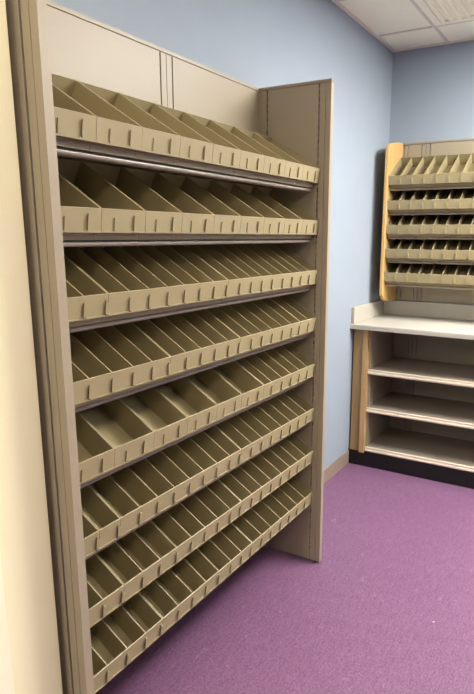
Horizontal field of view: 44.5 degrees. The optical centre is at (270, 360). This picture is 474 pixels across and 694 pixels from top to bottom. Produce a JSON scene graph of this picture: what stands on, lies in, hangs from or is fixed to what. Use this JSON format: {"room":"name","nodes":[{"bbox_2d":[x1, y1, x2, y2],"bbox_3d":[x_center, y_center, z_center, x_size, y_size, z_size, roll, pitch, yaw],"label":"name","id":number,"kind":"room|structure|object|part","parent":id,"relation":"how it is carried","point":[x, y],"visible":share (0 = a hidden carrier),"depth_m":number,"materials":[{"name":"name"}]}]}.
{"room":"pharmacy","nodes":[
{"label":"pharmacy","id":0,"kind":"room"},
{"bbox_2d":[0,0,62,693],"bbox_3d":[-1.830,0.309,-0.743,0.285,2.569,4.795,7,14,29],"label":"wall","id":1,"kind":"structure","parent":0,"point":[25,548],"depth_m":1.23,"materials":[{"name":"beige paint"}]},
{"bbox_2d":[0,558,14,693],"bbox_3d":[-1.033,0.266,0.350,0.014,2.200,1.860,7,14,29],"label":"trim","id":2,"kind":"structure","parent":1,"relation":"attached to","point":[6,676],"depth_m":1.24,"materials":[{"name":"beige paint"}]},
{"bbox_2d":[50,0,392,468],"bbox_3d":[-1.214,-0.052,0.657,0.100,2.689,7.912,7,14,29],"label":"wall","id":3,"kind":"structure","parent":0,"point":[256,43],"depth_m":3.07,"materials":[{"name":"blue paint"}]},
{"bbox_2d":[324,450,348,482],"bbox_3d":[-0.126,0.848,2.676,0.006,0.086,2.504,7,14,29],"label":"baseboard","id":4,"kind":"structure","parent":3,"relation":"attached to","point":[331,470],"depth_m":3.56,"materials":[{"name":"beige plastic"}]},
{"bbox_2d":[331,0,395,52],"bbox_3d":[0.022,-1.668,2.354,0.020,0.008,3.017,7,14,29],"label":"trim","id":5,"kind":"structure","parent":3,"relation":"attached to","point":[338,4],"depth_m":3.15,"materials":[{"name":"paint"}]},
{"bbox_2d":[96,463,473,693],"bbox_3d":[0.959,1.593,-0.340,5.200,0.080,8.012,7,14,29],"label":"floor","id":6,"kind":"structure","parent":0,"point":[397,560],"depth_m":2.26,"materials":[{"name":"purple carpet"}]},
{"bbox_2d":[5,0,333,693],"bbox_3d":[-0.252,0.026,1.909,0.344,2.016,1.346,7,14,29],"label":"shelving unit","id":7,"kind":"object","parent":6,"relation":"on","point":[46,37],"visible":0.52,"depth_m":1.52,"materials":[{"name":"paint"}]},
{"bbox_3d":[-0.583,0.148,1.350,0.343,1.993,0.023,7,14,29],"label":"panel","id":8,"kind":"part","parent":7,"relation":"part of","materials":[{"name":"paint"}]},
{"bbox_2d":[52,84,96,150],"bbox_3d":[-0.528,-0.569,1.267,0.255,0.200,0.146,7,14,29],"label":"storage bin","id":9,"kind":"object","parent":7,"relation":"on","point":[75,126],"visible":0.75,"depth_m":1.25,"materials":[{"name":"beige plastic"}]},
{"bbox_2d":[58,174,101,239],"bbox_3d":[-0.529,-0.376,1.308,0.255,0.200,0.146,7,14,29],"label":"storage bin","id":10,"kind":"object","parent":7,"relation":"on","point":[81,217],"visible":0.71,"depth_m":1.30,"materials":[{"name":"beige plastic"}]},
{"bbox_2d":[64,256,108,326],"bbox_3d":[-0.528,-0.187,1.353,0.254,0.200,0.153,7,14,29],"label":"storage bin","id":11,"kind":"object","parent":7,"relation":"on","point":[87,302],"visible":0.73,"depth_m":1.35,"materials":[{"name":"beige plastic"}]},
{"bbox_2d":[82,513,99,557],"bbox_3d":[-0.550,0.384,1.444,0.254,0.200,0.080,7,14,29],"label":"storage bin","id":12,"kind":"object","parent":7,"relation":"on","point":[90,532],"visible":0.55,"depth_m":1.42,"materials":[{"name":"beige plastic"}]},
{"bbox_2d":[75,412,114,484],"bbox_3d":[-0.532,0.190,1.431,0.255,0.200,0.146,7,14,29],"label":"storage bin","id":13,"kind":"object","parent":7,"relation":"on","point":[96,455],"visible":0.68,"depth_m":1.45,"materials":[{"name":"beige plastic"}]},
{"bbox_2d":[51,73,142,157],"bbox_3d":[-0.454,-0.595,1.391,0.255,0.200,0.146,7,14,29],"label":"storage bin","id":14,"kind":"object","parent":7,"relation":"on","point":[116,133],"visible":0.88,"depth_m":1.40,"materials":[{"name":"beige plastic"}]},
{"bbox_2d":[80,485,120,549],"bbox_3d":[-0.511,0.370,1.509,0.254,0.200,0.072,7,14,29],"label":"storage bin","id":15,"kind":"object","parent":7,"relation":"on","point":[94,508],"visible":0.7,"depth_m":1.51,"materials":[{"name":"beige plastic"}]},
{"bbox_2d":[57,158,145,239],"bbox_3d":[-0.455,-0.403,1.433,0.255,0.200,0.146,7,14,29],"label":"storage bin","id":16,"kind":"object","parent":7,"relation":"on","point":[122,218],"visible":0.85,"depth_m":1.47,"materials":[{"name":"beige plastic"}]},
{"bbox_2d":[85,554,124,627],"bbox_3d":[-0.532,0.564,1.516,0.254,0.200,0.153,7,14,29],"label":"storage bin","id":17,"kind":"object","parent":7,"relation":"on","point":[105,591],"visible":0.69,"depth_m":1.53,"materials":[{"name":"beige plastic"}]},
{"bbox_3d":[-0.536,0.022,1.721,0.013,1.902,0.697,7,14,29],"label":"panel","id":18,"kind":"part","parent":7,"relation":"part of","materials":[{"name":"paint"}]},
{"bbox_2d":[78,399,154,471],"bbox_3d":[-0.458,0.163,1.555,0.255,0.200,0.146,7,14,29],"label":"storage bin","id":19,"kind":"object","parent":7,"relation":"on","point":[132,439],"visible":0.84,"depth_m":1.59,"materials":[{"name":"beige plastic"}]},
{"bbox_2d":[70,322,170,407],"bbox_3d":[-0.475,-0.020,1.485,0.254,0.200,0.371,7,14,29],"label":"storage bin","id":20,"kind":"object","parent":7,"relation":"on","point":[110,361],"visible":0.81,"depth_m":1.50,"materials":[{"name":"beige plastic"}]},
{"bbox_2d":[90,592,162,693],"bbox_3d":[-0.497,0.740,1.618,0.254,0.200,0.298,7,14,29],"label":"storage bin","id":21,"kind":"object","parent":7,"relation":"on","point":[121,636],"visible":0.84,"depth_m":1.63,"materials":[{"name":"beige plastic"}]},
{"bbox_2d":[78,81,180,163],"bbox_3d":[-0.381,-0.622,1.515,0.255,0.200,0.145,7,14,29],"label":"storage bin","id":22,"kind":"object","parent":7,"relation":"on","point":[161,144],"visible":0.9,"depth_m":1.52,"materials":[{"name":"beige plastic"}]},
{"bbox_2d":[82,161,182,239],"bbox_3d":[-0.382,-0.429,1.557,0.255,0.200,0.145,7,14,29],"label":"storage bin","id":23,"kind":"object","parent":7,"relation":"on","point":[163,220],"visible":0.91,"depth_m":1.59,"materials":[{"name":"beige plastic"}]},
{"bbox_2d":[64,245,228,321],"bbox_3d":[-0.363,-0.247,1.630,0.254,0.200,0.502,7,14,29],"label":"storage bin","id":24,"kind":"object","parent":7,"relation":"on","point":[137,280],"visible":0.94,"depth_m":1.59,"materials":[{"name":"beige plastic"}]},
{"bbox_3d":[-0.384,-0.970,1.775,0.023,0.014,1.300,7,14,29],"label":"rail","id":25,"kind":"part","parent":7,"relation":"part of","materials":[{"name":"paint"}]},
{"bbox_2d":[119,387,187,453],"bbox_3d":[-0.385,0.137,1.679,0.255,0.200,0.145,7,14,29],"label":"storage bin","id":26,"kind":"object","parent":7,"relation":"on","point":[169,424],"visible":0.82,"depth_m":1.71,"materials":[{"name":"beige plastic"}]},
{"bbox_2d":[89,426,241,536],"bbox_3d":[-0.350,0.312,1.781,0.254,0.200,0.569,7,14,29],"label":"storage bin","id":27,"kind":"object","parent":7,"relation":"on","point":[142,490],"visible":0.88,"depth_m":1.73,"materials":[{"name":"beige plastic"}]},
{"bbox_2d":[119,93,212,169],"bbox_3d":[-0.307,-0.648,1.639,0.255,0.200,0.146,7,14,29],"label":"storage bin","id":28,"kind":"object","parent":7,"relation":"on","point":[196,151],"visible":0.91,"depth_m":1.65,"materials":[{"name":"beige plastic"}]},
{"bbox_2d":[122,167,213,238],"bbox_3d":[-0.308,-0.456,1.681,0.255,0.200,0.146,7,14,29],"label":"storage bin","id":29,"kind":"object","parent":7,"relation":"on","point":[197,221],"visible":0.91,"depth_m":1.71,"materials":[{"name":"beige plastic"}]},
{"bbox_2d":[96,480,241,601],"bbox_3d":[-0.351,0.499,1.822,0.254,0.200,0.569,7,14,29],"label":"storage bin","id":30,"kind":"object","parent":7,"relation":"on","point":[143,555],"visible":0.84,"depth_m":1.77,"materials":[{"name":"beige plastic"}]},
{"bbox_2d":[155,377,216,437],"bbox_3d":[-0.311,0.110,1.803,0.255,0.200,0.146,7,14,29],"label":"storage bin","id":31,"kind":"object","parent":7,"relation":"on","point":[200,410],"visible":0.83,"depth_m":1.84,"materials":[{"name":"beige plastic"}]},
{"bbox_2d":[132,309,240,379],"bbox_3d":[-0.293,-0.085,1.792,0.254,0.200,0.351,7,14,29],"label":"storage bin","id":32,"kind":"object","parent":7,"relation":"on","point":[194,340],"visible":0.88,"depth_m":1.77,"materials":[{"name":"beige plastic"}]},
{"bbox_2d":[139,523,252,633],"bbox_3d":[-0.298,0.668,1.954,0.254,0.200,0.494,7,14,29],"label":"storage bin","id":33,"kind":"object","parent":7,"relation":"on","point":[174,593],"visible":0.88,"depth_m":1.91,"materials":[{"name":"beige plastic"}]},
{"bbox_2d":[154,103,240,173],"bbox_3d":[-0.234,-0.674,1.762,0.255,0.200,0.143,7,14,29],"label":"storage bin","id":34,"kind":"object","parent":7,"relation":"on","point":[225,156],"visible":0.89,"depth_m":1.77,"materials":[{"name":"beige plastic"}]},
{"bbox_2d":[157,172,240,238],"bbox_3d":[-0.235,-0.482,1.804,0.255,0.200,0.143,7,14,29],"label":"storage bin","id":35,"kind":"object","parent":7,"relation":"on","point":[227,222],"visible":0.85,"depth_m":1.83,"materials":[{"name":"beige plastic"}]},
{"bbox_2d":[186,368,241,424],"bbox_3d":[-0.238,0.084,1.926,0.255,0.200,0.143,7,14,29],"label":"storage bin","id":36,"kind":"object","parent":7,"relation":"on","point":[227,399],"visible":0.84,"depth_m":1.97,"materials":[{"name":"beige plastic"}]},
{"bbox_3d":[-0.193,-0.102,2.298,0.013,1.902,0.538,7,14,29],"label":"panel","id":37,"kind":"part","parent":7,"relation":"part of","materials":[{"name":"paint"}]},
{"bbox_2d":[185,112,264,177],"bbox_3d":[-0.162,-0.700,1.884,0.255,0.200,0.143,7,14,29],"label":"storage bin","id":38,"kind":"object","parent":7,"relation":"on","point":[251,160],"visible":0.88,"depth_m":1.89,"materials":[{"name":"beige plastic"}]},
{"bbox_2d":[186,176,264,238],"bbox_3d":[-0.163,-0.508,1.925,0.255,0.200,0.143,7,14,29],"label":"storage bin","id":39,"kind":"object","parent":7,"relation":"on","point":[252,222],"visible":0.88,"depth_m":1.96,"materials":[{"name":"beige plastic"}]},
{"bbox_2d":[212,361,263,412],"bbox_3d":[-0.166,0.058,2.048,0.255,0.200,0.143,7,14,29],"label":"storage bin","id":40,"kind":"object","parent":7,"relation":"on","point":[251,389],"visible":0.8,"depth_m":2.09,"materials":[{"name":"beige plastic"}]},
{"bbox_2d":[212,180,284,238],"bbox_3d":[-0.091,-0.534,2.046,0.255,0.200,0.141,7,14,29],"label":"storage bin","id":41,"kind":"object","parent":7,"relation":"on","point":[274,223],"visible":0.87,"depth_m":2.08,"materials":[{"name":"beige plastic"}]},
{"bbox_2d":[212,120,285,181],"bbox_3d":[-0.090,-0.726,2.005,0.255,0.200,0.141,7,14,29],"label":"storage bin","id":42,"kind":"object","parent":7,"relation":"on","point":[274,165],"visible":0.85,"depth_m":2.01,"materials":[{"name":"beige plastic"}]},
{"bbox_2d":[184,243,317,301],"bbox_3d":[-0.077,-0.350,2.114,0.254,0.200,0.638,7,14,29],"label":"storage bin","id":43,"kind":"object","parent":7,"relation":"on","point":[251,270],"visible":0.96,"depth_m":2.06,"materials":[{"name":"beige plastic"}]},
{"bbox_2d":[206,298,300,357],"bbox_3d":[-0.098,-0.156,2.121,0.254,0.200,0.426,7,14,29],"label":"storage bin","id":44,"kind":"object","parent":7,"relation":"on","point":[262,323],"visible":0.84,"depth_m":2.09,"materials":[{"name":"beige plastic"}]},
{"bbox_2d":[215,389,314,462],"bbox_3d":[-0.063,0.208,2.264,0.254,0.200,0.571,7,14,29],"label":"storage bin","id":45,"kind":"object","parent":7,"relation":"on","point":[253,430],"visible":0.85,"depth_m":2.23,"materials":[{"name":"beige plastic"}]},
{"bbox_2d":[218,433,313,514],"bbox_3d":[-0.064,0.396,2.305,0.254,0.200,0.571,7,14,29],"label":"storage bin","id":46,"kind":"object","parent":7,"relation":"on","point":[258,477],"visible":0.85,"depth_m":2.27,"materials":[{"name":"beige plastic"}]},
{"bbox_2d":[235,183,302,238],"bbox_3d":[-0.021,-0.559,2.165,0.255,0.200,0.137,7,14,29],"label":"storage bin","id":47,"kind":"object","parent":7,"relation":"on","point":[293,223],"visible":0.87,"depth_m":2.19,"materials":[{"name":"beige plastic"}]},
{"bbox_2d":[235,127,303,184],"bbox_3d":[-0.020,-0.751,2.123,0.255,0.200,0.137,7,14,29],"label":"storage bin","id":48,"kind":"object","parent":7,"relation":"on","point":[293,172],"visible":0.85,"depth_m":2.13,"materials":[{"name":"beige plastic"}]},
{"bbox_2d":[231,476,312,554],"bbox_3d":[-0.048,0.578,2.375,0.254,0.200,0.501,7,14,29],"label":"storage bin","id":49,"kind":"object","parent":7,"relation":"on","point":[265,519],"visible":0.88,"depth_m":2.34,"materials":[{"name":"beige plastic"}]},
{"bbox_2d":[236,343,315,402],"bbox_3d":[-0.024,0.007,2.287,0.254,0.200,0.420,7,14,29],"label":"storage bin","id":50,"kind":"object","parent":7,"relation":"on","point":[279,369],"visible":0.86,"depth_m":2.26,"materials":[{"name":"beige plastic"}]},
{"bbox_2d":[255,186,318,238],"bbox_3d":[0.049,-0.585,2.283,0.255,0.200,0.140,7,14,29],"label":"storage bin","id":51,"kind":"object","parent":7,"relation":"on","point":[310,224],"visible":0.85,"depth_m":2.31,"materials":[{"name":"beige plastic"}]},
{"bbox_2d":[254,132,319,187],"bbox_3d":[0.050,-0.777,2.241,0.255,0.200,0.140,7,14,29],"label":"storage bin","id":52,"kind":"object","parent":7,"relation":"on","point":[311,172],"visible":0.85,"depth_m":2.25,"materials":[{"name":"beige plastic"}]},
{"bbox_2d":[270,295,316,338],"bbox_3d":[0.046,-0.207,2.363,0.254,0.200,0.144,7,14,29],"label":"storage bin","id":53,"kind":"object","parent":7,"relation":"on","point":[308,324],"visible":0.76,"depth_m":2.35,"materials":[{"name":"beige plastic"}]},
{"bbox_3d":[0.080,-0.091,2.469,0.343,1.993,0.023,7,14,29],"label":"panel","id":54,"kind":"part","parent":7,"relation":"part of","materials":[{"name":"paint"}]},
{"bbox_2d":[349,329,473,488],"bbox_3d":[1.293,0.274,3.474,1.547,0.884,0.503,7,14,29],"label":"base cabinet","id":55,"kind":"object","parent":6,"relation":"on","point":[412,407],"visible":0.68,"depth_m":3.67,"materials":[{"name":"beige wood"}]},
{"bbox_3d":[0.544,0.186,3.631,0.064,0.788,0.019,7,14,29],"label":"filler panel","id":56,"kind":"part","parent":55,"relation":"part of","materials":[{"name":"beige wood"}]},
{"bbox_3d":[0.719,0.149,3.808,0.032,0.788,0.470,7,14,29],"label":"panel","id":57,"kind":"part","parent":55,"relation":"part of","materials":[{"name":"paint"}]},
{"bbox_3d":[0.879,0.123,3.949,0.102,0.794,0.010,7,14,29],"label":"panel","id":58,"kind":"part","parent":55,"relation":"part of","materials":[{"name":"paint"}]},
{"bbox_2d":[350,300,473,339],"bbox_3d":[1.302,-0.220,3.358,1.568,0.129,0.554,7,14,29],"label":"countertop","id":59,"kind":"structure","parent":55,"relation":"on","point":[449,320],"depth_m":3.67,"materials":[{"name":"white laminate"}]},
{"bbox_2d":[367,427,473,466],"bbox_3d":[1.325,0.591,3.517,1.399,0.018,0.442,7,14,29],"label":"shelf","id":60,"kind":"object","parent":55,"relation":"attached to","point":[416,445],"depth_m":3.66,"materials":[{"name":"paint"}]},
{"bbox_2d":[369,391,473,423],"bbox_3d":[1.326,0.339,3.462,1.399,0.018,0.442,7,14,29],"label":"shelf","id":61,"kind":"object","parent":55,"relation":"attached to","point":[413,405],"depth_m":3.62,"materials":[{"name":"paint"}]},
{"bbox_2d":[371,357,473,381],"bbox_3d":[1.327,0.100,3.411,1.399,0.018,0.442,7,14,29],"label":"shelf","id":62,"kind":"object","parent":55,"relation":"attached to","point":[426,369],"depth_m":3.56,"materials":[{"name":"paint"}]},
{"bbox_3d":[1.510,0.204,3.593,1.240,0.794,0.010,7,14,29],"label":"panel","id":63,"kind":"part","parent":55,"relation":"part of","materials":[{"name":"paint"}]},
{"bbox_2d":[340,0,473,49],"bbox_3d":[0.974,-1.038,-0.910,5.200,0.154,8.012,7,14,29],"label":"ceiling","id":64,"kind":"structure","parent":0,"point":[381,16],"depth_m":3.17,"materials":[{"name":"tile"}]},
{"bbox_2d":[337,0,473,42],"bbox_3d":[0.973,-0.960,-0.893,5.000,0.006,7.812,7,14,29],"label":"grid","id":65,"kind":"object","parent":64,"relation":"attached to","point":[437,30],"visible":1,"depth_m":3.20,"materials":[{"name":"paint"}]},
{"bbox_2d":[414,0,473,25],"bbox_3d":[1.011,-1.764,2.798,0.574,0.019,0.574,7,14,29],"label":"ceiling vent","id":66,"kind":"object","parent":64,"relation":"in","point":[440,12],"visible":1,"depth_m":2.96,"materials":[{"name":"metal"}]},
{"bbox_2d":[389,40,473,304],"bbox_3d":[2.951,-0.475,2.714,5.000,2.689,0.100,7,14,29],"label":"wall","id":67,"kind":"structure","parent":0,"point":[432,91],"depth_m":3.56,"materials":[{"name":"blue paint"}]},
{"bbox_2d":[379,138,473,303],"bbox_3d":[1.282,-0.814,3.406,1.206,1.002,0.278,7,14,29],"label":"wall shelf unit","id":68,"kind":"object","parent":67,"relation":"attached to","point":[394,152],"visible":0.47,"depth_m":3.60,"materials":[{"name":"brown wood"}]},
{"bbox_3d":[0.770,-0.879,3.696,0.021,1.002,0.278,7,14,29],"label":"panel","id":69,"kind":"part","parent":68,"relation":"part of","materials":[{"name":"brown wood"}]},
{"bbox_3d":[0.897,-0.889,3.772,0.122,0.985,0.006,7,14,29],"label":"panel","id":70,"kind":"part","parent":68,"relation":"part of","materials":[{"name":"paint"}]},
{"bbox_2d":[384,263,473,287],"bbox_3d":[1.280,-0.543,3.462,1.160,0.200,0.254,7,14,29],"label":"storage bin","id":71,"kind":"object","parent":68,"relation":"on","point":[395,273],"visible":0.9,"depth_m":3.57,"materials":[{"name":"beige plastic"}]},
{"bbox_2d":[385,239,473,262],"bbox_3d":[1.280,-0.686,3.431,1.160,0.200,0.254,7,14,29],"label":"storage bin","id":72,"kind":"object","parent":68,"relation":"on","point":[396,249],"visible":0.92,"depth_m":3.55,"materials":[{"name":"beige plastic"}]},
{"bbox_2d":[386,214,473,236],"bbox_3d":[1.281,-0.829,3.400,1.160,0.200,0.254,7,14,29],"label":"storage bin","id":73,"kind":"object","parent":68,"relation":"on","point":[398,225],"visible":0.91,"depth_m":3.52,"materials":[{"name":"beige plastic"}]},
{"bbox_2d":[387,188,473,212],"bbox_3d":[1.282,-0.971,3.369,1.160,0.200,0.254,7,14,29],"label":"storage bin","id":74,"kind":"object","parent":68,"relation":"on","point":[445,200],"visible":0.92,"depth_m":3.49,"materials":[{"name":"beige plastic"}]},
{"bbox_2d":[389,153,473,187],"bbox_3d":[1.283,-1.114,3.338,1.160,0.200,0.254,7,14,29],"label":"storage bin","id":75,"kind":"object","parent":68,"relation":"on","point":[453,169],"visible":1,"depth_m":3.50,"materials":[{"name":"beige plastic"}]},
{"bbox_3d":[1.351,-1.320,3.413,1.163,0.011,0.015,7,14,29],"label":"rail","id":76,"kind":"part","parent":68,"relation":"part of","materials":[{"name":"paint"}]},
{"bbox_3d":[1.425,-0.821,3.474,0.984,0.985,0.006,7,14,29],"label":"panel","id":77,"kind":"part","parent":68,"relation":"part of","materials":[{"name":"paint"}]},
{"bbox_2d":[395,38,473,51],"bbox_3d":[2.937,-1.662,2.398,4.980,0.008,0.020,7,14,29],"label":"trim","id":78,"kind":"structure","parent":67,"relation":"attached to","point":[468,39],"depth_m":3.50,"materials":[{"name":"paint"}]}
]}

